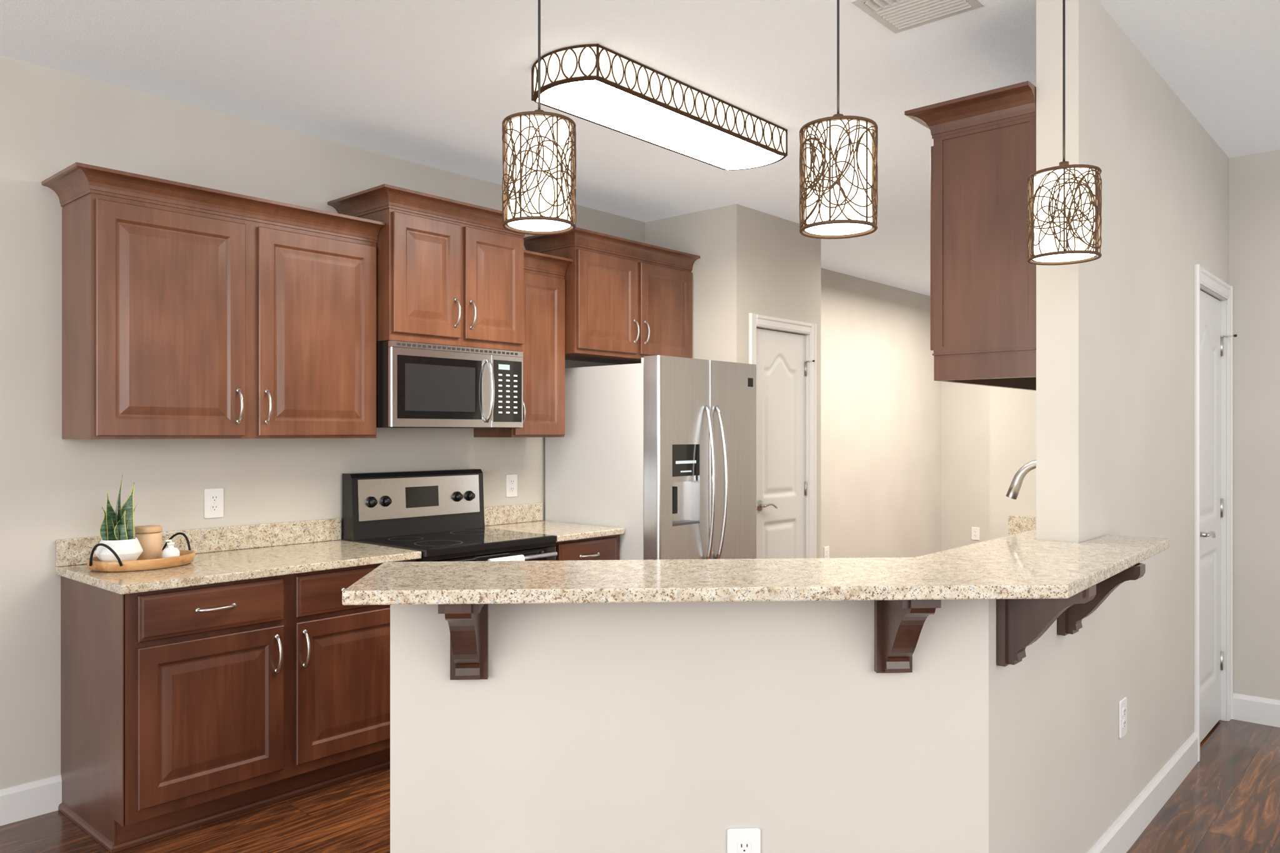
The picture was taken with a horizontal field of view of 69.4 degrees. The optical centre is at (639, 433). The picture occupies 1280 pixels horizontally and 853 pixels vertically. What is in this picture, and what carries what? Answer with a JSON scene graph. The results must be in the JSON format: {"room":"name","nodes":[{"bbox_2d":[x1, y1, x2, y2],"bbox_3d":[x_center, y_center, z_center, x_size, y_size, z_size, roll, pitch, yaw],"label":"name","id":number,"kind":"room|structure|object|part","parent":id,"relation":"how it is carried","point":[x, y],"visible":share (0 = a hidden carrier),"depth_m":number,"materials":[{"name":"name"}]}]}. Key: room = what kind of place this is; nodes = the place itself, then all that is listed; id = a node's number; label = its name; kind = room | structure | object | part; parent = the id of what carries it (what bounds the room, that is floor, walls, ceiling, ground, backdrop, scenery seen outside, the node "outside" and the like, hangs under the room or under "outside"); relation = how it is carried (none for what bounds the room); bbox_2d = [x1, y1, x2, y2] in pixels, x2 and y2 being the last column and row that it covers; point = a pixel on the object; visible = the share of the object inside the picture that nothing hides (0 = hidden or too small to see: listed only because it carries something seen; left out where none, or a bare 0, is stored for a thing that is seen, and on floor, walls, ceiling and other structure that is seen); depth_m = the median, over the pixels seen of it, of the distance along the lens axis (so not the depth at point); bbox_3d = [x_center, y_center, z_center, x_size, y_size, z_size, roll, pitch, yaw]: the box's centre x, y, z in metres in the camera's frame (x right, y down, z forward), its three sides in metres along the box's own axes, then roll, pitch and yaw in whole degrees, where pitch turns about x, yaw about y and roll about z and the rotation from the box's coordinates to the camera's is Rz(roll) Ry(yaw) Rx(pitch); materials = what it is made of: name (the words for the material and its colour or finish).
{"room":"kitchen","nodes":[
{"label":"kitchen","id":0,"kind":"room"},
{"bbox_2d":[0,719,1279,852],"bbox_3d":[1.560,1.419,2.436,7.121,0.050,12.421,0,0,42],"label":"floor","id":1,"kind":"structure","parent":0,"point":[1225,797],"depth_m":3.32,"materials":[{"name":"brown wood"}]},
{"bbox_2d":[58,559,416,852],"bbox_3d":[-1.527,0.959,3.632,0.665,0.869,1.152,0,0,42],"label":"base cabinet","id":2,"kind":"object","parent":1,"relation":"on","point":[185,708],"visible":0.71,"depth_m":3.29,"materials":[{"name":"brown wood"}]},
{"bbox_2d":[55,518,421,594],"bbox_3d":[-1.536,0.459,3.637,0.646,0.130,1.159,0,0,42],"label":"countertop","id":3,"kind":"structure","parent":2,"relation":"on","point":[225,554],"depth_m":3.66,"materials":[{"name":"stone"}]},
{"bbox_2d":[85,532,195,572],"bbox_3d":[-1.844,0.440,3.425,0.284,0.106,0.375,0,0,42],"label":"wooden tray","id":4,"kind":"object","parent":3,"relation":"on","point":[97,564],"visible":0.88,"depth_m":3.30,"materials":[{"name":"brown wood"}]},
{"bbox_2d":[95,475,143,561],"bbox_3d":[-1.891,0.316,3.356,0.152,0.328,0.152,0,0,42],"label":"potted snake plant","id":5,"kind":"object","parent":4,"relation":"on","point":[117,533],"visible":0.96,"depth_m":3.33,"materials":[{"name":"green plant"}]},
{"bbox_2d":[134,525,162,560],"bbox_3d":[-1.861,0.416,3.495,0.098,0.127,0.098,0,0,42],"label":"candle jar","id":6,"kind":"object","parent":4,"relation":"on","point":[149,537],"visible":0.79,"depth_m":3.46,"materials":[{"name":"brown ceramic"}]},
{"bbox_2d":[161,539,179,558],"bbox_3d":[-1.764,0.440,3.474,0.060,0.080,0.060,0,0,42],"label":"soap bottle","id":7,"kind":"object","parent":4,"relation":"on","point":[170,550],"visible":0.81,"depth_m":3.46,"materials":[{"name":"white ceramic"}]},
{"bbox_2d":[342,468,557,561],"bbox_3d":[-0.864,0.790,4.327,0.702,1.206,0.758,0,0,42],"label":"range","id":8,"kind":"object","parent":1,"relation":"on","point":[434,515],"visible":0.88,"depth_m":4.36,"materials":[{"name":"metal"}]},
{"bbox_2d":[553,534,619,560],"bbox_3d":[-0.475,0.959,4.821,0.665,0.869,0.488,0,0,42],"label":"base cabinet","id":9,"kind":"object","parent":1,"relation":"on","point":[604,548],"visible":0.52,"depth_m":4.63,"materials":[{"name":"brown wood"}]},
{"bbox_2d":[483,503,624,542],"bbox_3d":[-0.482,0.459,4.828,0.646,0.130,0.491,0,0,42],"label":"countertop","id":10,"kind":"structure","parent":9,"relation":"on","point":[527,517],"depth_m":4.92,"materials":[{"name":"stone"}]},
{"bbox_2d":[545,355,756,559],"bbox_3d":[0.100,0.494,5.238,0.918,1.775,0.878,0,0,42],"label":"refrigerator","id":11,"kind":"object","parent":1,"relation":"on","point":[655,457],"visible":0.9,"depth_m":4.91,"materials":[{"name":"grey metal"}]},
{"bbox_3d":[1.328,0.958,3.426,0.629,0.869,2.098,0,0,42],"label":"base cabinet","id":12,"kind":"object","parent":1,"relation":"on","visible":0},
{"bbox_2d":[1008,515,1036,535],"bbox_3d":[1.315,0.459,3.425,0.648,0.130,2.118,0,0,42],"label":"backsplash","id":13,"kind":"structure","parent":12,"relation":"on","point":[1017,524],"depth_m":4.38,"materials":[{"name":"beige stone"}]},
{"bbox_2d":[1005,460,1036,499],"bbox_3d":[1.510,0.293,3.437,0.274,0.397,0.106,0,0,42],"label":"faucet","id":14,"kind":"object","parent":13,"relation":"on","point":[1016,483],"visible":0.38,"depth_m":3.46,"materials":[{"name":"silver metal"}]},
{"bbox_2d":[0,0,1279,852],"bbox_3d":[1.560,0.024,2.436,7.121,2.740,12.421,0,0,42],"label":"wall","id":15,"kind":"structure","parent":0,"point":[690,727],"depth_m":3.30,"materials":[{"name":"paint"}]},
{"bbox_2d":[41,161,384,439],"bbox_3d":[-1.654,-0.450,3.713,0.369,0.943,1.206,0,0,42],"label":"upper cabinet","id":16,"kind":"object","parent":15,"relation":"attached to","point":[190,311],"visible":1,"depth_m":3.52,"materials":[{"name":"brown wood"}]},
{"bbox_2d":[204,488,223,518],"bbox_3d":[-1.774,0.292,3.851,0.008,0.124,0.079,0,0,42],"label":"electrical outlet","id":17,"kind":"object","parent":15,"relation":"attached to","point":[214,502],"visible":1,"depth_m":3.85,"materials":[{"name":"white plastic"}]},
{"bbox_2d":[327,183,524,351],"bbox_3d":[-0.961,-0.734,4.424,0.464,0.655,0.904,0,0,42],"label":"upper cabinet","id":18,"kind":"object","parent":15,"relation":"attached to","point":[449,272],"visible":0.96,"depth_m":4.22,"materials":[{"name":"brown wood"}]},
{"bbox_2d":[376,340,523,428],"bbox_3d":[-0.964,-0.213,4.419,0.466,0.379,0.759,0,0,42],"label":"microwave","id":19,"kind":"object","parent":18,"relation":"attached to","point":[424,385],"visible":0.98,"depth_m":4.24,"materials":[{"name":"silver metal"}]},
{"bbox_2d":[438,603,488,679],"bbox_3d":[-0.385,0.459,2.026,0.085,0.209,0.204,0,0,-3],"label":"corbel","id":20,"kind":"object","parent":15,"relation":"attached to","point":[469,626],"visible":0.73,"depth_m":2.05,"materials":[{"name":"brown wood"}]},
{"bbox_2d":[505,474,517,497],"bbox_3d":[-0.702,0.288,5.062,0.008,0.124,0.080,0,0,42],"label":"electrical outlet","id":21,"kind":"object","parent":15,"relation":"attached to","point":[511,485],"visible":1,"depth_m":5.06,"materials":[{"name":"white plastic"}]},
{"bbox_2d":[473,250,573,437],"bbox_3d":[-0.615,-0.450,4.886,0.369,0.943,0.369,0,0,42],"label":"upper cabinet","id":22,"kind":"object","parent":15,"relation":"attached to","point":[544,384],"visible":0.6,"depth_m":4.81,"materials":[{"name":"brown wood"}]},
{"bbox_2d":[523,227,699,364],"bbox_3d":[-0.133,-0.750,5.374,0.444,0.647,1.126,0,0,42],"label":"upper cabinet","id":23,"kind":"object","parent":15,"relation":"attached to","point":[628,301],"visible":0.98,"depth_m":5.16,"materials":[{"name":"brown wood"}]},
{"bbox_2d":[0,693,1279,852],"bbox_3d":[1.565,1.331,2.350,7.000,0.125,12.300,0,0,42],"label":"baseboard","id":24,"kind":"structure","parent":15,"relation":"attached to","point":[1121,834],"depth_m":3.37,"materials":[{"name":"white wood"}]},
{"bbox_2d":[726,827,760,852],"bbox_3d":[0.244,0.989,2.165,0.080,0.124,0.008,0,0,-3],"label":"electrical outlet","id":25,"kind":"object","parent":15,"relation":"attached to","point":[743,840],"visible":1,"depth_m":2.16,"materials":[{"name":"white plastic"}]},
{"bbox_2d":[341,529,1169,605],"bbox_3d":[0.409,0.338,2.451,1.395,0.030,2.190,0,0,42],"label":"bar","id":26,"kind":"object","parent":15,"relation":"on","point":[1026,565],"visible":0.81,"depth_m":2.07,"materials":[{"name":"beige stone"}]},
{"bbox_2d":[748,313,816,558],"bbox_3d":[0.870,0.339,5.827,0.116,2.109,0.755,0,0,42],"label":"door frame","id":27,"kind":"structure","parent":15,"relation":"attached to","point":[809,330],"depth_m":6.03,"materials":[{"name":"white wood"}]},
{"bbox_2d":[756,328,814,558],"bbox_3d":[0.896,0.372,5.806,0.101,2.020,0.610,0,0,42],"label":"pantry door","id":28,"kind":"structure","parent":15,"relation":"in","point":[781,362],"depth_m":5.82,"materials":[{"name":"white wood"}]},
{"bbox_2d":[823,546,829,558],"bbox_3d":[1.534,0.994,7.587,0.008,0.124,0.080,0,0,42],"label":"electrical outlet","id":29,"kind":"object","parent":15,"relation":"attached to","point":[826,552],"visible":0.88,"depth_m":7.58,"materials":[{"name":"white plastic"}]},
{"bbox_2d":[874,600,941,673],"bbox_3d":[0.603,0.459,2.086,0.085,0.209,0.204,0,0,-3],"label":"corbel","id":30,"kind":"object","parent":15,"relation":"attached to","point":[899,624],"visible":0.79,"depth_m":2.11,"materials":[{"name":"brown wood"}]},
{"bbox_2d":[971,526,979,539],"bbox_3d":[3.281,0.984,9.038,0.080,0.124,0.008,0,0,42],"label":"electrical outlet","id":31,"kind":"object","parent":15,"relation":"attached to","point":[975,533],"visible":1,"depth_m":9.04,"materials":[{"name":"white plastic"}]},
{"bbox_2d":[921,81,1036,368],"bbox_3d":[1.252,-0.657,3.125,0.345,0.793,0.529,0,0,42],"label":"upper cabinet","id":32,"kind":"object","parent":15,"relation":"attached to","point":[983,270],"depth_m":2.92,"materials":[{"name":"brown wood"}]},
{"bbox_2d":[996,365,1036,373],"bbox_3d":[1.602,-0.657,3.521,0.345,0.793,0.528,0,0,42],"label":"upper cabinet","id":33,"kind":"object","parent":15,"relation":"attached to","point":[1022,369],"depth_m":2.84,"materials":[{"name":"brown wood"}]},
{"bbox_2d":[996,585,1096,666],"bbox_3d":[0.970,0.459,2.203,0.204,0.209,0.085,0,0,42],"label":"corbel","id":34,"kind":"object","parent":15,"relation":"attached to","point":[1022,624],"visible":0.79,"depth_m":2.21,"materials":[{"name":"brown wood"}]},
{"bbox_2d":[1057,563,1145,635],"bbox_3d":[1.270,0.459,2.542,0.204,0.209,0.085,0,0,42],"label":"corbel","id":35,"kind":"object","parent":15,"relation":"attached to","point":[1070,619],"visible":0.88,"depth_m":2.54,"materials":[{"name":"brown wood"}]},
{"bbox_2d":[1118,696,1126,738],"bbox_3d":[1.610,0.948,3.077,0.008,0.124,0.080,0,0,42],"label":"electrical outlet","id":36,"kind":"object","parent":15,"relation":"attached to","point":[1122,717],"visible":1,"depth_m":3.06,"materials":[{"name":"white plastic"}]},
{"bbox_2d":[1194,264,1236,761],"bbox_3d":[2.597,0.339,4.240,0.142,2.109,0.799,0,0,42],"label":"door","id":37,"kind":"structure","parent":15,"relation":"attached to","point":[1205,279],"depth_m":4.34,"materials":[{"name":"white wood"}]},
{"bbox_3d":[2.614,0.372,4.228,0.101,2.020,0.654,0,0,42],"label":"closet door","id":38,"kind":"part","parent":37,"relation":"part of","materials":[{"name":"white wood"}]},
{"bbox_2d":[0,0,1279,296],"bbox_3d":[1.560,-1.376,2.436,7.121,0.060,12.421,0,0,42],"label":"ceiling","id":39,"kind":"structure","parent":0,"point":[445,85],"depth_m":3.40,"materials":[{"name":"white paint"}]},
{"bbox_2d":[501,0,576,234],"bbox_3d":[-0.239,-0.916,2.190,0.175,0.858,0.175,0,0,42],"label":"pendant lamp","id":40,"kind":"object","parent":39,"relation":"hanging from","point":[539,188],"visible":1,"depth_m":2.13,"materials":[{"name":"white glass"}]},
{"bbox_2d":[531,43,787,170],"bbox_3d":[0.126,-1.283,3.757,0.345,0.130,1.335,0,0,42],"label":"ceiling light fixture","id":41,"kind":"object","parent":39,"relation":"attached to","point":[600,85],"visible":0.98,"depth_m":3.55,"materials":[{"name":"white"}]},
{"bbox_2d":[799,0,878,239],"bbox_3d":[0.451,-0.902,2.103,0.175,0.886,0.175,0,0,42],"label":"pendant lamp","id":42,"kind":"object","parent":39,"relation":"hanging from","point":[838,182],"visible":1,"depth_m":2.04,"materials":[{"name":"beige fabric"}]},
{"bbox_2d":[851,0,984,33],"bbox_3d":[0.867,-1.339,2.881,0.300,0.012,0.300,0,0,42],"label":"ceiling vent","id":43,"kind":"object","parent":39,"relation":"in","point":[895,16],"visible":0.98,"depth_m":2.92,"materials":[{"name":"grey metal"}]},
{"bbox_2d":[1027,0,1101,265],"bbox_3d":[1.092,-0.896,2.380,0.175,0.898,0.175,0,0,42],"label":"pendant lamp","id":44,"kind":"object","parent":39,"relation":"hanging from","point":[1064,220],"visible":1,"depth_m":2.32,"materials":[{"name":"white glass"}]}
]}

